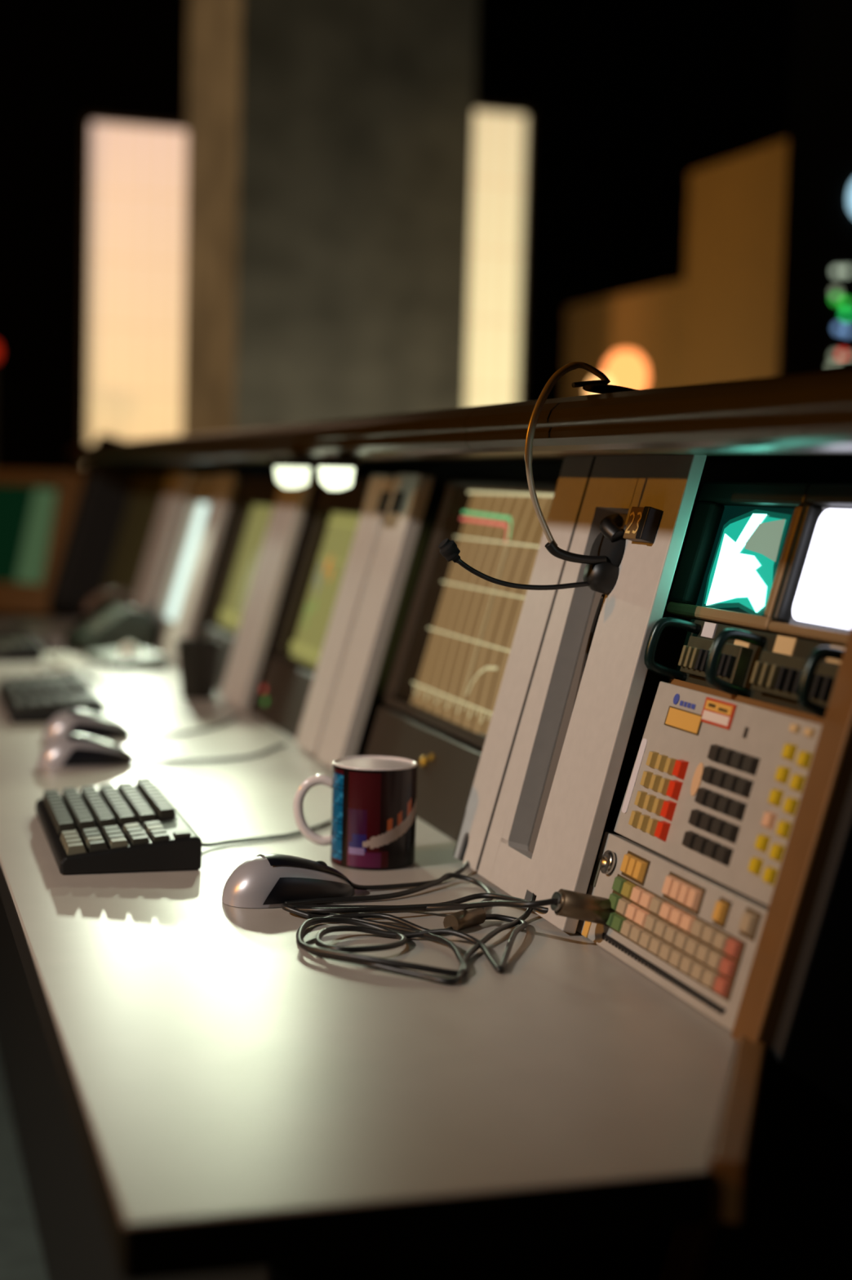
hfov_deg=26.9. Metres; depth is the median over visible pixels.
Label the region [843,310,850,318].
indicator light
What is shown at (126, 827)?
keyboard
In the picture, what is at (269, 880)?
computer mouse
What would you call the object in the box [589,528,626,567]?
cushion
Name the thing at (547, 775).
panel
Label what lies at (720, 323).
wall
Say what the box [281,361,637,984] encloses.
headset
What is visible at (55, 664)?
loose cable
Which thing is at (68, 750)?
computer mouse
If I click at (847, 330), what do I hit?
indicator light
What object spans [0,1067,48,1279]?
floor
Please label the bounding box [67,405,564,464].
hood
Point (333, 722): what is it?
divider
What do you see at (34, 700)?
keyboard
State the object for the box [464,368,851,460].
hood
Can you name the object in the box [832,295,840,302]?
indicator light
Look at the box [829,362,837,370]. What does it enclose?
indicator light
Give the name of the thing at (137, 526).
blank panel
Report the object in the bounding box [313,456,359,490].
task lamp
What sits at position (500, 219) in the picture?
light panel
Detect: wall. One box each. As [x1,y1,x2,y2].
[0,0,622,471]
[564,137,788,397]
[612,0,794,297]
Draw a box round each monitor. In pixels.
[0,469,85,618]
[196,475,322,706]
[253,477,371,739]
[364,479,557,842]
[666,481,812,635]
[768,483,851,646]
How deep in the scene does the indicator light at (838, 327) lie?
4.05 m
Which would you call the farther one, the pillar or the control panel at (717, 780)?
the pillar
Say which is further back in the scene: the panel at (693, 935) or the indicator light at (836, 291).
the indicator light at (836, 291)
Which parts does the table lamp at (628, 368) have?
globe, globe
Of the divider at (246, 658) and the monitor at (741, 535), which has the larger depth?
the divider at (246, 658)
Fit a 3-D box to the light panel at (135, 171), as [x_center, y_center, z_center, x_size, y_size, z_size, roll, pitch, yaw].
[-1.165,-0.817,7.189,0.452,2.495,0.100,0,5,-18]
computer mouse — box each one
[37,733,286,768]
[42,709,236,740]
[222,853,469,908]
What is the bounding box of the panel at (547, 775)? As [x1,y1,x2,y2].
[453,454,706,933]
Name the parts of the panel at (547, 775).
panel, slotted panel, number plate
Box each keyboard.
[0,625,42,661]
[0,665,128,723]
[35,776,331,874]
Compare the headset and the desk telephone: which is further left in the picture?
the desk telephone
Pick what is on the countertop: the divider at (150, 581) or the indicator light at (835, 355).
the divider at (150, 581)
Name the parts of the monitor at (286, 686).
panel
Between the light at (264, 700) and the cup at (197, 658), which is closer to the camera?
the light at (264, 700)
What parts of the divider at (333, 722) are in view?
panel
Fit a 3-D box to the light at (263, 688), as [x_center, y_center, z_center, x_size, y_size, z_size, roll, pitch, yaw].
[-0.248,0.075,2.712,0.003,0.010,0.010,16,0,-18]
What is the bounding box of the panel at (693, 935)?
[577,831,768,1031]
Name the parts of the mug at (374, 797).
handle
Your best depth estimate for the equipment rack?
4.04 m
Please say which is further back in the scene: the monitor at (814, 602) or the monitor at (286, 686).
the monitor at (286, 686)
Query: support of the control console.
on the floor
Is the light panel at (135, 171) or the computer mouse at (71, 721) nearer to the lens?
the computer mouse at (71, 721)
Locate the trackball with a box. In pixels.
[84,642,167,670]
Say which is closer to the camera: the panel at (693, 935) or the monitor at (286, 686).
the panel at (693, 935)
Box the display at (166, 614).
[152,472,245,655]
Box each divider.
[130,471,194,614]
[165,471,239,669]
[219,473,316,711]
[295,473,435,768]
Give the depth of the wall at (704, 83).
13.69 m
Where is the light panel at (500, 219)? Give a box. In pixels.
[466,104,532,407]
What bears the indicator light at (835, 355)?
on the equipment rack
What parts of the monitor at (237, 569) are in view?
panel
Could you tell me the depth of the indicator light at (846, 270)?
4.04 m
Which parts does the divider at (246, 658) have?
panel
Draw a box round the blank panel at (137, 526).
[97,471,169,608]
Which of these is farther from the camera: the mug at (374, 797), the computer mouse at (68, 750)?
the computer mouse at (68, 750)
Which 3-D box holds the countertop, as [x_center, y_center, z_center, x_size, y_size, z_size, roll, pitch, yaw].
[-0.472,0.127,2.639,0.453,0.035,3.629,0,5,-18]
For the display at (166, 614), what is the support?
on the control console
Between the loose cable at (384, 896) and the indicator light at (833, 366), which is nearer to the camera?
the loose cable at (384, 896)
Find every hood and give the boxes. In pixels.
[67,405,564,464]
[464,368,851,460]
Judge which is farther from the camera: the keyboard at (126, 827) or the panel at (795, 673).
the keyboard at (126, 827)
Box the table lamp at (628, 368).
[586,349,648,395]
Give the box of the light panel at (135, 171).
[80,115,186,471]
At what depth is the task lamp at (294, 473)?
2.36 m
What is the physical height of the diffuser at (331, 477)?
0.029 m
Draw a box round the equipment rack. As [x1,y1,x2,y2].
[777,0,851,376]
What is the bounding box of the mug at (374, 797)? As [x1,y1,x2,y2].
[293,755,417,870]
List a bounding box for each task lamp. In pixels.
[270,457,315,488]
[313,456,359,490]
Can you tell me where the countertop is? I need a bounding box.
[0,618,766,1279]
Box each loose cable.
[35,652,89,685]
[284,872,493,913]
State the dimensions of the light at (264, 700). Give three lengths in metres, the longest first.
0.012 x 0.011 x 0.003 m
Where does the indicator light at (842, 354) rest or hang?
attached to the equipment rack
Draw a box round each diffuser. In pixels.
[274,466,310,488]
[317,466,355,490]
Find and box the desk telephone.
[63,586,153,653]
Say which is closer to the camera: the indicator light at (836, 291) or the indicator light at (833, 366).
the indicator light at (836, 291)
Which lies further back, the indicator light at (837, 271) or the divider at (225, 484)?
the indicator light at (837, 271)
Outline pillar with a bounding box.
[182,0,477,435]
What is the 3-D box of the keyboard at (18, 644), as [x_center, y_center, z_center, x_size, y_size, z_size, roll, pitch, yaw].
[-0.846,0.004,3.546,0.125,0.038,0.360,0,5,-18]
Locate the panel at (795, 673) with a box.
[644,617,845,718]
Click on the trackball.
(129, 655)
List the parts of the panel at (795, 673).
handle, handle, handle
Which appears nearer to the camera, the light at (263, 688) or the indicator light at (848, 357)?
the light at (263, 688)
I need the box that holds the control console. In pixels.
[0,368,851,1279]
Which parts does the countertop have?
edge trim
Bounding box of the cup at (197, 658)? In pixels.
[175,638,221,699]
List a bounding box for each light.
[261,685,265,692]
[262,697,266,705]
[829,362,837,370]
[831,351,839,359]
[832,288,839,295]
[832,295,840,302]
[833,267,841,275]
[835,324,843,332]
[839,351,846,358]
[841,299,849,307]
[842,266,850,275]
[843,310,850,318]
[844,326,851,334]
[845,354,851,362]
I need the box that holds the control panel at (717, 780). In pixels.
[613,678,824,906]
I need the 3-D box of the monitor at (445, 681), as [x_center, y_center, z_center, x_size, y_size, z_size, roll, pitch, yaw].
[0.069,0.018,1.947,0.163,0.385,0.475,0,5,-18]
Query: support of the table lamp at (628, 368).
on the floor
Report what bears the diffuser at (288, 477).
attached to the task lamp at (294, 473)
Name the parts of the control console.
corner post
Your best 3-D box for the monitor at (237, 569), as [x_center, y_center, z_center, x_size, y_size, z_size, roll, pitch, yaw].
[-0.301,-0.096,3.117,0.163,0.386,0.408,0,5,-18]
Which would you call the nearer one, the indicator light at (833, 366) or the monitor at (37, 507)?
the indicator light at (833, 366)
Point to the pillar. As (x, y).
(330, 143)
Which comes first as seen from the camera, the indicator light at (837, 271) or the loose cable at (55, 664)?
the loose cable at (55, 664)
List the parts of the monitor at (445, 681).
panel, knob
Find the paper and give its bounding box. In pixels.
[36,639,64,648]
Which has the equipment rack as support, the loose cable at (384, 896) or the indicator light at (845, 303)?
the indicator light at (845, 303)
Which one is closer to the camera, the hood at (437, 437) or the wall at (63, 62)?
the hood at (437, 437)

